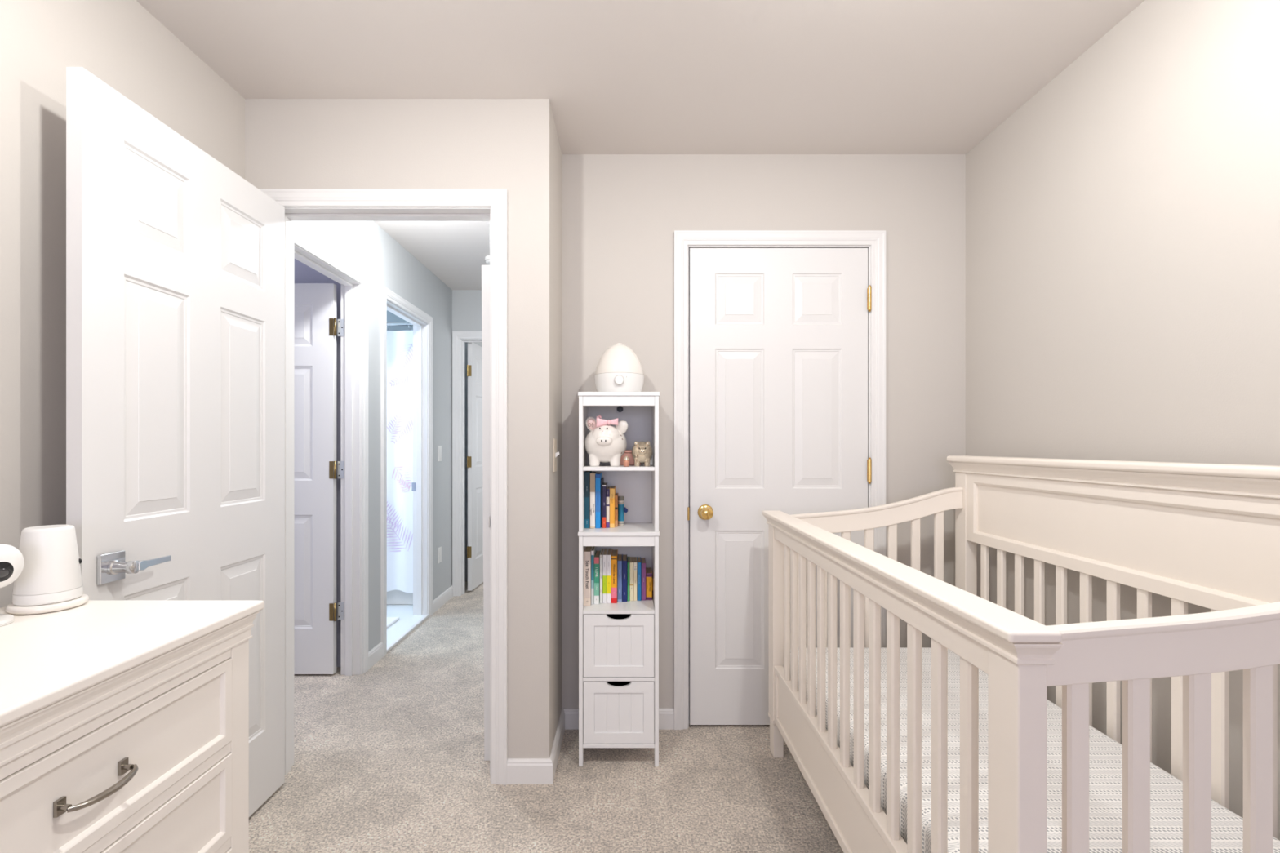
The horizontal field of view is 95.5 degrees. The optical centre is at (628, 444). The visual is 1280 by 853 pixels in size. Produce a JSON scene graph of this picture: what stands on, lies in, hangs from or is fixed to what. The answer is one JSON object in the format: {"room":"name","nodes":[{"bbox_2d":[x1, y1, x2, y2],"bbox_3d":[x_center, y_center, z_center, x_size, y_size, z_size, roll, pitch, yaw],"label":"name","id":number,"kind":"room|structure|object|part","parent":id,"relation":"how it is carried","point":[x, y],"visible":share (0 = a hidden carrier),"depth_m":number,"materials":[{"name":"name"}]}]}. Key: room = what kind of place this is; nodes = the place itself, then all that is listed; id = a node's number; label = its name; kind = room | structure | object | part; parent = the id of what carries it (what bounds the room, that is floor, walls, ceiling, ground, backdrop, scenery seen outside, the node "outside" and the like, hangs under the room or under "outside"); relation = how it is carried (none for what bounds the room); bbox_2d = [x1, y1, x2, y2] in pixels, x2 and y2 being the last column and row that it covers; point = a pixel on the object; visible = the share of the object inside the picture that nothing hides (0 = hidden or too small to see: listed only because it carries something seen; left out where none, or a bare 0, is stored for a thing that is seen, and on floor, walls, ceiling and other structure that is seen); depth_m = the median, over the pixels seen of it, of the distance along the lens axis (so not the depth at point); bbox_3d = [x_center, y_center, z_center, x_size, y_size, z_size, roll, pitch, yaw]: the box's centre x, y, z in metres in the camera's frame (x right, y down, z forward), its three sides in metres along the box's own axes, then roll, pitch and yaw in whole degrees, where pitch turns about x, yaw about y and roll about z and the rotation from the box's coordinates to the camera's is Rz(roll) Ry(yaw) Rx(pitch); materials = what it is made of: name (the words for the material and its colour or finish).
{"room":"children's room","nodes":[
{"label":"children's room","id":0,"kind":"room"},
{"bbox_2d":[0,0,452,652],"bbox_3d":[-1.437,-0.016,1.220,0.137,2.440,7.040,0,0,0],"label":"wall","id":1,"kind":"structure","parent":0,"point":[120,42],"depth_m":1.41,"materials":[{"name":"grey paint"}]},
{"bbox_2d":[293,283,343,674],"bbox_3d":[-1.888,0.176,3.038,0.800,2.032,0.039,0,0,0],"label":"door","id":2,"kind":"structure","parent":1,"relation":"in","point":[314,304],"depth_m":3.02,"materials":[{"name":"white paint"}]},
{"bbox_2d":[293,227,368,675],"bbox_3d":[-1.446,0.150,2.662,0.118,2.108,0.888,0,0,0],"label":"door frame","id":3,"kind":"structure","parent":1,"relation":"attached to","point":[353,282],"depth_m":3.04,"materials":[{"name":"white paint"}]},
{"bbox_2d":[368,642,383,669],"bbox_3d":[-1.398,1.162,3.204,0.014,0.084,0.196,0,0,0],"label":"baseboard","id":4,"kind":"structure","parent":1,"relation":"attached to","point":[375,655],"depth_m":3.21,"materials":[{"name":"white paint"}]},
{"bbox_2d":[386,321,413,329],"bbox_3d":[-2.599,-0.874,4.260,2.182,0.057,0.043,0,0,0],"label":"curtain rod","id":5,"kind":"object","parent":1,"relation":"attached to","point":[388,324],"visible":0.11,"depth_m":4.25,"materials":[{"name":"silver metal"}]},
{"bbox_2d":[386,330,413,593],"bbox_3d":[-2.335,0.123,4.259,1.600,1.922,0.030,0,0,0],"label":"shower curtain","id":6,"kind":"object","parent":5,"relation":"hanging from","point":[399,343],"visible":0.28,"depth_m":4.26,"materials":[{"name":"white fabric"}]},
{"bbox_3d":[-2.599,-0.886,4.260,2.182,0.024,0.024,0,0,0],"label":"rod","id":7,"kind":"part","parent":5,"relation":"part of","materials":[{"name":"silver metal"}]},
{"bbox_2d":[380,285,432,657],"bbox_3d":[-1.450,0.150,3.716,0.126,2.108,0.827,0,0,0],"label":"door frame","id":8,"kind":"structure","parent":1,"relation":"attached to","point":[422,484],"depth_m":4.05,"materials":[{"name":"white paint"}]},
{"bbox_3d":[-1.498,0.293,4.065,0.030,0.058,0.002,0,0,0],"label":"strike plate","id":9,"kind":"part","parent":8,"relation":"part of","materials":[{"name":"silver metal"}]},
{"bbox_2d":[438,546,441,563],"bbox_3d":[-1.401,0.819,4.330,0.008,0.115,0.070,0,0,0],"label":"wall outlet","id":10,"kind":"object","parent":1,"relation":"attached to","point":[439,548],"visible":1,"depth_m":4.32,"materials":[{"name":"white plastic"}]},
{"bbox_2d":[438,445,441,461],"bbox_3d":[-1.400,0.064,4.330,0.009,0.115,0.070,0,0,0],"label":"light switch","id":11,"kind":"object","parent":1,"relation":"attached to","point":[439,446],"visible":1,"depth_m":4.32,"materials":[{"name":"white plastic"}]},
{"bbox_2d":[432,585,453,613],"bbox_3d":[-1.398,1.162,4.385,0.014,0.084,0.511,0,0,0],"label":"baseboard","id":12,"kind":"structure","parent":1,"relation":"attached to","point":[446,595],"depth_m":4.36,"materials":[{"name":"white paint"}]},
{"bbox_2d":[293,257,340,666],"bbox_3d":[-2.603,-0.016,3.190,2.195,2.440,0.080,0,0,0],"label":"wall","id":13,"kind":"structure","parent":0,"point":[303,273],"depth_m":3.15,"materials":[{"name":"grey paint"}]},
{"bbox_2d":[244,98,553,758],"bbox_3d":[-0.884,-0.016,2.134,1.207,2.440,0.115,0,0,0],"label":"wall","id":14,"kind":"structure","parent":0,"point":[508,144],"depth_m":2.08,"materials":[{"name":"grey paint"}]},
{"bbox_2d":[66,66,284,817],"bbox_3d":[-1.220,0.176,1.677,0.146,2.032,0.775,0,0,0],"label":"door","id":15,"kind":"structure","parent":14,"relation":"in","point":[175,260],"depth_m":1.56,"materials":[{"name":"white paint"}]},
{"bbox_3d":[-1.208,0.286,1.359,0.010,0.068,0.066,0,0,0],"label":"lever handle","id":16,"kind":"part","parent":15,"relation":"part of","materials":[{"name":"silver metal"}]},
{"bbox_3d":[-1.158,0.286,1.418,0.021,0.025,0.106,0,0,0],"label":"lever","id":17,"kind":"part","parent":15,"relation":"part of","materials":[{"name":"silver metal"}]},
{"bbox_2d":[258,188,507,785],"bbox_3d":[-0.875,0.148,2.134,0.891,2.111,0.151,0,0,0],"label":"door frame","id":18,"kind":"structure","parent":14,"relation":"attached to","point":[491,205],"depth_m":2.06,"materials":[{"name":"white paint"}]},
{"bbox_2d":[386,310,413,330],"bbox_3d":[-2.603,-0.016,5.070,2.195,2.440,0.100,0,0,0],"label":"wall","id":19,"kind":"structure","parent":0,"point":[391,317],"depth_m":5.02,"materials":[{"name":"white paint"}]},
{"bbox_2d":[452,289,481,331],"bbox_3d":[-0.802,-0.016,4.690,1.205,2.440,0.100,0,0,0],"label":"wall","id":20,"kind":"structure","parent":0,"point":[466,304],"depth_m":4.64,"materials":[{"name":"grey paint"}]},
{"bbox_2d":[452,331,481,596],"bbox_3d":[-0.978,0.150,4.681,0.841,2.108,0.118,0,0,0],"label":"door frame","id":21,"kind":"structure","parent":20,"relation":"attached to","point":[459,339],"depth_m":4.63,"materials":[{"name":"white paint"}]},
{"bbox_2d":[466,342,483,591],"bbox_3d":[-1.274,0.174,5.089,0.038,2.032,0.715,0,0,4],"label":"door","id":22,"kind":"structure","parent":20,"relation":"in","point":[474,366],"depth_m":4.84,"materials":[{"name":"white paint"}]},
{"bbox_2d":[464,342,481,582],"bbox_3d":[-0.890,-0.016,5.620,2.980,2.440,1.760,0,0,0],"label":"wall","id":23,"kind":"structure","parent":0,"point":[465,344],"depth_m":5.12,"materials":[{"name":"grey paint"}]},
{"bbox_2d":[248,582,843,852],"bbox_3d":[-1.100,1.257,2.000,5.400,0.134,9.200,0,0,0],"label":"floor","id":24,"kind":"structure","parent":0,"point":[388,757],"depth_m":2.06,"materials":[{"name":"beige carpet"}]},
{"bbox_2d":[0,600,263,852],"bbox_3d":[-1.036,0.770,0.556,0.528,0.868,1.412,0,0,0],"label":"dresser","id":25,"kind":"object","parent":24,"relation":"on","point":[124,724],"visible":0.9,"depth_m":0.97,"materials":[{"name":"white paint"}]},
{"bbox_2d":[0,544,24,626],"bbox_3d":[-1.200,0.260,1.078,0.109,0.151,0.095,0,0,0],"label":"monitor","id":26,"kind":"object","parent":25,"relation":"on","point":[11,560],"visible":1,"depth_m":1.08,"materials":[{"name":"white plastic"}]},
{"bbox_2d":[4,524,89,614],"bbox_3d":[-1.196,0.252,1.200,0.124,0.167,0.124,0,0,0],"label":"night light","id":27,"kind":"object","parent":25,"relation":"on","point":[50,580],"visible":0.99,"depth_m":1.17,"materials":[{"name":"white plastic"}]},
{"bbox_3d":[-1.196,0.233,1.200,0.103,0.129,0.103,0,0,0],"label":"lamp shade","id":28,"kind":"part","parent":27,"relation":"part of","materials":[{"name":"white plastic"}]},
{"bbox_3d":[-0.792,0.516,0.880,0.040,0.022,0.118,0,0,0],"label":"handle","id":29,"kind":"part","parent":25,"relation":"part of","materials":[{"name":"silver metal"}]},
{"bbox_3d":[-0.817,0.421,0.553,0.021,0.021,1.257,0,0,0],"label":"rail","id":30,"kind":"part","parent":25,"relation":"part of","materials":[{"name":"white paint"}]},
{"bbox_3d":[-0.816,0.517,0.553,0.023,0.167,1.254,0,0,0],"label":"drawer","id":31,"kind":"part","parent":25,"relation":"part of","materials":[{"name":"white paint"}]},
{"bbox_3d":[-1.042,0.384,0.553,0.497,0.053,1.392,0,0,0],"label":"crown moulding","id":32,"kind":"part","parent":25,"relation":"part of","materials":[{"name":"white paint"}]},
{"bbox_3d":[-0.817,0.613,0.553,0.021,0.022,1.257,0,0,0],"label":"rail","id":33,"kind":"part","parent":25,"relation":"part of","materials":[{"name":"white paint"}]},
{"bbox_3d":[-0.816,0.710,0.553,0.023,0.168,1.254,0,0,0],"label":"drawer","id":34,"kind":"part","parent":25,"relation":"part of","materials":[{"name":"white paint"}]},
{"bbox_3d":[-0.817,0.806,0.553,0.021,0.022,1.257,0,0,0],"label":"rail","id":35,"kind":"part","parent":25,"relation":"part of","materials":[{"name":"white paint"}]},
{"bbox_3d":[-0.816,0.903,0.553,0.023,0.168,1.254,0,0,0],"label":"drawer","id":36,"kind":"part","parent":25,"relation":"part of","materials":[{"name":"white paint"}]},
{"bbox_3d":[-0.817,0.807,1.209,0.022,0.793,0.054,0,0,0],"label":"corner post","id":37,"kind":"part","parent":25,"relation":"part of","materials":[{"name":"white paint"}]},
{"bbox_2d":[386,617,399,627],"bbox_3d":[-2.005,1.182,3.695,0.890,0.016,0.550,0,0,0],"label":"bath mat","id":38,"kind":"object","parent":24,"relation":"on","point":[390,620],"visible":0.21,"depth_m":3.90,"materials":[{"name":"white fabric"}]},
{"bbox_2d":[386,589,413,604],"bbox_3d":[-2.599,0.997,4.665,2.183,0.386,0.690,0,0,0],"label":"bathtub","id":39,"kind":"object","parent":24,"relation":"on","point":[396,597],"visible":0.02,"depth_m":4.32,"materials":[{"name":"white ceramic"}]},
{"bbox_2d":[481,265,489,760],"bbox_3d":[-0.441,0.258,2.229,0.225,1.890,0.030,0,0,0],"label":"panel","id":40,"kind":"object","parent":24,"relation":"on","point":[485,268],"visible":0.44,"depth_m":2.21,"materials":[{"name":"white paint"}]},
{"bbox_2d":[577,391,659,766],"bbox_3d":[-0.035,0.502,2.315,0.306,1.403,0.284,0,0,0],"label":"bookcase","id":41,"kind":"object","parent":24,"relation":"on","point":[619,642],"visible":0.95,"depth_m":2.18,"materials":[{"name":"white wood"}]},
{"bbox_3d":[-0.177,0.510,2.192,0.016,1.388,0.032,0,0,0],"label":"leg","id":42,"kind":"part","parent":41,"relation":"part of","materials":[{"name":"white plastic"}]},
{"bbox_3d":[-0.177,0.476,2.317,0.012,1.320,0.218,0,0,0],"label":"panel","id":43,"kind":"part","parent":41,"relation":"part of","materials":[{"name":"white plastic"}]},
{"bbox_3d":[-0.177,0.510,2.442,0.016,1.388,0.030,0,0,0],"label":"leg","id":44,"kind":"part","parent":41,"relation":"part of","materials":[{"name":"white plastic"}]},
{"bbox_2d":[583,546,592,605],"bbox_3d":[-0.158,0.516,2.315,0.025,0.209,0.151,0,0,0],"label":"book","id":45,"kind":"object","parent":41,"relation":"on","point":[587,553],"visible":0.98,"depth_m":2.24,"materials":[{"name":"beige paper"}]},
{"bbox_2d":[584,471,591,528],"bbox_3d":[-0.161,0.216,2.350,0.020,0.220,0.151,0,0,0],"label":"book","id":46,"kind":"object","parent":41,"relation":"on","point":[587,473],"visible":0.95,"depth_m":2.28,"materials":[{"name":"teal paper"}]},
{"bbox_2d":[590,471,596,528],"bbox_3d":[-0.139,0.218,2.346,0.019,0.215,0.151,0,0,0],"label":"book","id":47,"kind":"object","parent":41,"relation":"on","point":[593,473],"visible":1,"depth_m":2.27,"materials":[{"name":"white paper"}]},
{"bbox_2d":[591,546,595,604],"bbox_3d":[-0.139,0.516,2.337,0.010,0.208,0.151,0,0,0],"label":"book","id":48,"kind":"object","parent":41,"relation":"on","point":[593,548],"visible":0.84,"depth_m":2.26,"materials":[{"name":"white paper"}]},
{"bbox_2d":[594,550,600,604],"bbox_3d":[-0.123,0.529,2.340,0.019,0.183,0.151,0,0,0],"label":"book","id":49,"kind":"object","parent":41,"relation":"on","point":[597,557],"visible":0.98,"depth_m":2.27,"materials":[{"name":"teal paper"}]},
{"bbox_2d":[595,472,602,528],"bbox_3d":[-0.118,0.220,2.348,0.019,0.212,0.151,0,0,0],"label":"book","id":50,"kind":"object","parent":41,"relation":"on","point":[598,476],"visible":0.95,"depth_m":2.27,"materials":[{"name":"blue paper"}]},
{"bbox_2d":[600,547,604,603],"bbox_3d":[-0.106,0.526,2.352,0.010,0.190,0.151,0,0,0],"label":"book","id":51,"kind":"object","parent":41,"relation":"on","point":[602,549],"visible":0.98,"depth_m":2.28,"materials":[{"name":"white paper"}]},
{"bbox_2d":[600,477,604,527],"bbox_3d":[-0.106,0.231,2.372,0.006,0.190,0.143,0,0,0],"label":"book","id":52,"kind":"object","parent":41,"relation":"on","point":[602,478],"visible":0.63,"depth_m":2.30,"materials":[{"name":"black paper"}]},
{"bbox_2d":[602,482,607,528],"bbox_3d":[-0.094,0.241,2.356,0.013,0.169,0.151,0,0,0],"label":"book","id":53,"kind":"object","parent":41,"relation":"on","point":[605,485],"visible":0.95,"depth_m":2.28,"materials":[{"name":"blue paper"}]},
{"bbox_2d":[602,548,608,603],"bbox_3d":[-0.092,0.526,2.353,0.015,0.189,0.151,0,0,0],"label":"book","id":54,"kind":"object","parent":41,"relation":"on","point":[605,552],"visible":1,"depth_m":2.28,"materials":[{"name":"white paper"}]},
{"bbox_2d":[584,414,627,466],"bbox_3d":[-0.090,-0.018,2.287,0.168,0.202,0.175,0,0,-40],"label":"piggy bank","id":55,"kind":"object","parent":41,"relation":"on","point":[605,442],"visible":1,"depth_m":2.22,"materials":[{"name":"white ceramic"}]},
{"bbox_2d":[606,486,610,528],"bbox_3d":[-0.080,0.250,2.362,0.013,0.152,0.151,0,0,0],"label":"book","id":56,"kind":"object","parent":41,"relation":"on","point":[608,487],"visible":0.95,"depth_m":2.29,"materials":[{"name":"beige paper"}]},
{"bbox_2d":[607,548,612,603],"bbox_3d":[-0.075,0.526,2.353,0.015,0.189,0.151,0,0,0],"label":"book","id":57,"kind":"object","parent":41,"relation":"on","point":[610,550],"visible":1,"depth_m":2.28,"materials":[{"name":"white paper"}]},
{"bbox_2d":[609,485,615,527],"bbox_3d":[-0.062,0.249,2.364,0.019,0.154,0.151,0,0,0],"label":"book","id":58,"kind":"object","parent":41,"relation":"on","point":[612,489],"visible":0.96,"depth_m":2.29,"materials":[{"name":"orange paper"}]},
{"bbox_2d":[611,549,617,603],"bbox_3d":[-0.055,0.528,2.354,0.022,0.184,0.151,0,0,0],"label":"book","id":59,"kind":"object","parent":41,"relation":"on","point":[615,553],"visible":1,"depth_m":2.28,"materials":[{"name":"orange paper"}]},
{"bbox_2d":[614,493,617,526],"bbox_3d":[-0.047,0.264,2.378,0.011,0.125,0.129,0,0,0],"label":"book","id":60,"kind":"object","parent":41,"relation":"on","point":[616,494],"visible":0.98,"depth_m":2.31,"materials":[{"name":"brown paper"}]},
{"bbox_3d":[-0.035,-0.165,2.184,0.268,0.036,0.015,0,0,0],"label":"rail","id":61,"kind":"part","parent":41,"relation":"part of","materials":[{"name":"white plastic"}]},
{"bbox_3d":[-0.035,0.627,2.311,0.268,0.013,0.267,0,0,0],"label":"shelf","id":62,"kind":"part","parent":41,"relation":"part of","materials":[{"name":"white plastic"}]},
{"bbox_3d":[-0.035,0.090,2.311,0.268,0.014,0.267,0,0,0],"label":"shelf","id":63,"kind":"part","parent":41,"relation":"part of","materials":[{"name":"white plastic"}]},
{"bbox_3d":[-0.035,0.361,2.184,0.268,0.038,0.015,0,0,0],"label":"rail","id":64,"kind":"part","parent":41,"relation":"part of","materials":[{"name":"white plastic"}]},
{"bbox_3d":[-0.035,0.763,2.316,0.257,0.193,0.242,0,0,0],"label":"drawer","id":65,"kind":"part","parent":41,"relation":"part of","materials":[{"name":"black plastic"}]},
{"bbox_3d":[-0.035,0.753,2.187,0.265,0.233,0.015,0,0,0],"label":"drawer","id":66,"kind":"part","parent":41,"relation":"part of","materials":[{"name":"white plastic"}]},
{"bbox_3d":[-0.035,1.014,2.316,0.257,0.191,0.242,0,0,0],"label":"drawer","id":67,"kind":"part","parent":41,"relation":"part of","materials":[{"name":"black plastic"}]},
{"bbox_3d":[-0.035,1.004,2.187,0.265,0.231,0.015,0,0,0],"label":"drawer","id":68,"kind":"part","parent":41,"relation":"part of","materials":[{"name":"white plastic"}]},
{"bbox_2d":[594,342,644,391],"bbox_3d":[-0.035,-0.302,2.311,0.197,0.204,0.206,0,0,0],"label":"humidifier","id":69,"kind":"object","parent":41,"relation":"on","point":[619,369],"visible":0.83,"depth_m":2.24,"materials":[{"name":"white plastic"}]},
{"bbox_3d":[-0.035,-0.340,2.315,0.194,0.127,0.194,0,0,0],"label":"mist tank","id":70,"kind":"part","parent":69,"relation":"part of","materials":[{"name":"white plastic"}]},
{"bbox_2d":[617,554,622,601],"bbox_3d":[-0.033,0.539,2.369,0.018,0.162,0.147,0,0,0],"label":"book","id":71,"kind":"object","parent":41,"relation":"on","point":[620,556],"visible":0.99,"depth_m":2.30,"materials":[{"name":"blue paper"}]},
{"bbox_3d":[-0.035,0.476,2.448,0.268,1.320,0.006,0,0,0],"label":"panel","id":72,"kind":"part","parent":41,"relation":"part of","materials":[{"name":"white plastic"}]},
{"bbox_2d":[617,496,627,525],"bbox_3d":[-0.023,0.267,2.353,0.024,0.118,0.042,0,0,-40],"label":"book","id":73,"kind":"object","parent":41,"relation":"on","point":[621,509],"visible":1,"depth_m":2.35,"materials":[{"name":"blue paper"}]},
{"bbox_2d":[622,555,626,601],"bbox_3d":[-0.014,0.539,2.371,0.019,0.162,0.144,0,0,0],"label":"book","id":74,"kind":"object","parent":41,"relation":"on","point":[624,557],"visible":1,"depth_m":2.30,"materials":[{"name":"blue paper"}]},
{"bbox_2d":[623,455,629,466],"bbox_3d":[-0.006,0.062,2.215,0.023,0.042,0.023,0,0,0],"label":"jar","id":75,"kind":"object","parent":41,"relation":"on","point":[626,460],"visible":1,"depth_m":2.21,"materials":[{"name":"glass"}]},
{"bbox_3d":[-0.006,0.050,2.215,0.021,0.017,0.021,0,0,0],"label":"lid","id":76,"kind":"part","parent":75,"relation":"part of","materials":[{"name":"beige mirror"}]},
{"bbox_2d":[627,556,629,600],"bbox_3d":[0.002,0.544,2.376,0.008,0.153,0.134,0,0,0],"label":"book","id":77,"kind":"object","parent":41,"relation":"on","point":[628,557],"visible":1,"depth_m":2.31,"materials":[{"name":"green paper"}]},
{"bbox_2d":[620,449,640,465],"bbox_3d":[-0.003,0.052,2.401,0.114,0.062,0.051,0,0,0],"label":"jar","id":78,"kind":"object","parent":41,"relation":"on","point":[628,452],"visible":0.18,"depth_m":2.38,"materials":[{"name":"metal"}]},
{"bbox_3d":[-0.003,0.027,2.401,0.114,0.012,0.051,0,0,0],"label":"box lid","id":79,"kind":"part","parent":78,"relation":"part of","materials":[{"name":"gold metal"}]},
{"bbox_2d":[629,556,633,600],"bbox_3d":[0.014,0.544,2.377,0.014,0.152,0.131,0,0,0],"label":"book","id":80,"kind":"object","parent":41,"relation":"on","point":[631,558],"visible":1,"depth_m":2.31,"materials":[{"name":"beige paper"}]},
{"bbox_2d":[633,556,636,600],"bbox_3d":[0.029,0.544,2.378,0.013,0.152,0.129,0,0,0],"label":"book","id":81,"kind":"object","parent":41,"relation":"on","point":[634,557],"visible":1,"depth_m":2.31,"materials":[{"name":"beige paper"}]},
{"bbox_2d":[636,556,640,600],"bbox_3d":[0.044,0.545,2.380,0.015,0.151,0.126,0,0,0],"label":"book","id":82,"kind":"object","parent":41,"relation":"on","point":[638,559],"visible":1,"depth_m":2.32,"materials":[{"name":"blue paper"}]},
{"bbox_2d":[631,440,652,466],"bbox_3d":[0.055,0.034,2.275,0.089,0.098,0.088,0,0,44],"label":"figurine","id":83,"kind":"object","parent":41,"relation":"on","point":[642,451],"visible":1,"depth_m":2.24,"materials":[{"name":"beige ceramic"}]},
{"bbox_2d":[640,557,645,599],"bbox_3d":[0.062,0.546,2.382,0.017,0.148,0.122,0,0,0],"label":"book","id":84,"kind":"object","parent":41,"relation":"on","point":[642,560],"visible":1,"depth_m":2.32,"materials":[{"name":"purple paper"}]},
{"bbox_2d":[645,567,652,599],"bbox_3d":[0.084,0.567,2.383,0.023,0.107,0.119,0,0,0],"label":"book","id":85,"kind":"object","parent":41,"relation":"on","point":[648,570],"visible":0.99,"depth_m":2.33,"materials":[{"name":"orange paper"}]},
{"bbox_3d":[0.107,0.510,2.442,0.016,1.388,0.030,0,0,0],"label":"leg","id":86,"kind":"part","parent":41,"relation":"part of","materials":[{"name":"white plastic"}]},
{"bbox_3d":[0.107,0.476,2.317,0.012,1.320,0.218,0,0,0],"label":"panel","id":87,"kind":"part","parent":41,"relation":"part of","materials":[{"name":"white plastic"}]},
{"bbox_3d":[0.107,0.510,2.192,0.016,1.388,0.032,0,0,0],"label":"leg","id":88,"kind":"part","parent":41,"relation":"part of","materials":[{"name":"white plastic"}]},
{"bbox_2d":[761,455,1279,852],"bbox_3d":[0.943,0.624,1.564,0.821,1.161,1.516,0,0,0],"label":"crib","id":89,"kind":"object","parent":24,"relation":"on","point":[1207,535],"visible":0.98,"depth_m":1.26,"materials":[{"name":"white paint"}]},
{"bbox_3d":[0.577,0.686,2.267,0.042,0.746,0.072,0,0,0],"label":"post","id":90,"kind":"part","parent":89,"relation":"part of","materials":[{"name":"white paint"}]},
{"bbox_3d":[0.576,0.955,1.565,0.033,0.218,1.330,0,0,0],"label":"rail","id":91,"kind":"part","parent":89,"relation":"part of","materials":[{"name":"white paint"}]},
{"bbox_3d":[0.947,0.260,2.262,0.696,0.192,0.032,0,0,0],"label":"rail","id":92,"kind":"part","parent":89,"relation":"part of","materials":[{"name":"white paint"}]},
{"bbox_3d":[0.575,0.335,1.565,0.030,0.046,1.330,0,0,0],"label":"rail","id":93,"kind":"part","parent":89,"relation":"part of","materials":[{"name":"white paint"}]},
{"bbox_3d":[0.573,0.295,1.565,0.070,0.034,1.510,0,0,0],"label":"rail moulding","id":94,"kind":"part","parent":89,"relation":"part of","materials":[{"name":"white paint"}]},
{"bbox_3d":[1.317,0.583,2.267,0.045,0.952,0.072,0,0,0],"label":"post","id":95,"kind":"part","parent":89,"relation":"part of","materials":[{"name":"white paint"}]},
{"bbox_3d":[0.577,0.686,0.864,0.042,0.746,0.072,0,0,0],"label":"post","id":96,"kind":"part","parent":89,"relation":"part of","materials":[{"name":"white paint"}]},
{"bbox_2d":[790,647,1279,852],"bbox_3d":[0.946,0.837,1.570,0.678,0.138,1.310,0,0,0],"label":"mattress","id":97,"kind":"object","parent":89,"relation":"on","point":[1105,753],"visible":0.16,"depth_m":1.34,"materials":[{"name":"white fabric"}]},
{"bbox_3d":[1.312,0.087,1.565,0.072,0.039,1.514,0,0,0],"label":"headboard moulding","id":98,"kind":"part","parent":89,"relation":"part of","materials":[{"name":"white paint"}]},
{"bbox_3d":[1.313,0.237,1.565,0.031,0.258,1.330,0,0,0],"label":"headboard panel","id":99,"kind":"part","parent":89,"relation":"part of","materials":[{"name":"white paint"}]},
{"bbox_3d":[0.947,0.260,0.866,0.696,0.192,0.032,0,0,0],"label":"rail","id":100,"kind":"part","parent":89,"relation":"part of","materials":[{"name":"white paint"}]},
{"bbox_2d":[553,118,562,741],"bbox_3d":[-0.331,-0.016,2.382,0.100,2.440,0.382,0,0,0],"label":"wall","id":101,"kind":"structure","parent":0,"point":[557,156],"depth_m":2.30,"materials":[{"name":"grey paint"}]},
{"bbox_2d":[552,438,559,471],"bbox_3d":[-0.270,0.039,2.205,0.021,0.125,0.070,0,0,0],"label":"light switch","id":102,"kind":"object","parent":101,"relation":"attached to","point":[555,454],"visible":1,"depth_m":2.18,"materials":[{"name":"beige plastic"}]},
{"bbox_3d":[-0.278,0.039,2.205,0.006,0.125,0.070,0,0,0],"label":"plate","id":103,"kind":"part","parent":102,"relation":"part of","materials":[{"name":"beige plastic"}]},
{"bbox_2d":[136,0,1144,289],"bbox_3d":[-1.100,-1.286,2.000,5.400,0.100,9.200,0,0,0],"label":"ceiling","id":104,"kind":"structure","parent":0,"point":[617,77],"depth_m":1.88,"materials":[{"name":"white paint"}]},
{"bbox_2d":[484,255,489,265],"bbox_3d":[-0.885,-1.215,3.850,0.127,0.042,0.127,0,0,0],"label":"smoke detector","id":105,"kind":"object","parent":104,"relation":"attached to","point":[486,258],"visible":0.28,"depth_m":3.81,"materials":[{"name":"white plastic"}]},
{"bbox_2d":[562,154,965,708],"bbox_3d":[0.637,-0.016,2.530,1.837,2.440,0.115,0,0,0],"label":"wall","id":106,"kind":"structure","parent":0,"point":[622,213],"depth_m":2.47,"materials":[{"name":"grey paint"}]},
{"bbox_2d":[506,708,674,784],"bbox_3d":[-0.117,1.162,2.268,0.625,0.084,0.411,0,0,0],"label":"baseboard","id":107,"kind":"structure","parent":106,"relation":"attached to","point":[519,771],"depth_m":2.07,"materials":[{"name":"white paint"}]},
{"bbox_2d":[674,230,885,729],"bbox_3d":[0.642,0.149,2.522,0.894,2.110,0.133,0,0,0],"label":"door frame","id":108,"kind":"structure","parent":106,"relation":"attached to","point":[874,241],"depth_m":2.46,"materials":[{"name":"white paint"}]},
{"bbox_3d":[0.256,0.291,2.477,0.008,0.055,0.032,0,0,0],"label":"strike plate","id":109,"kind":"part","parent":108,"relation":"part of","materials":[{"name":"gold metal"}]},
{"bbox_2d":[688,248,871,724],"bbox_3d":[0.647,0.177,2.457,0.769,2.030,0.107,0,0,0],"label":"door","id":110,"kind":"structure","parent":106,"relation":"in","point":[778,337],"depth_m":2.48,"materials":[{"name":"white paint"}]},
{"bbox_3d":[0.329,0.286,2.442,0.066,0.066,0.065,0,0,0],"label":"knob","id":111,"kind":"part","parent":110,"relation":"part of","materials":[{"name":"gold metal"}]},
{"bbox_2d":[965,0,1279,840],"bbox_3d":[1.496,-0.016,0.137,0.120,2.440,4.873,0,0,0],"label":"wall","id":112,"kind":"structure","parent":0,"point":[1122,223],"depth_m":1.62,"materials":[{"name":"grey paint"}]}
]}

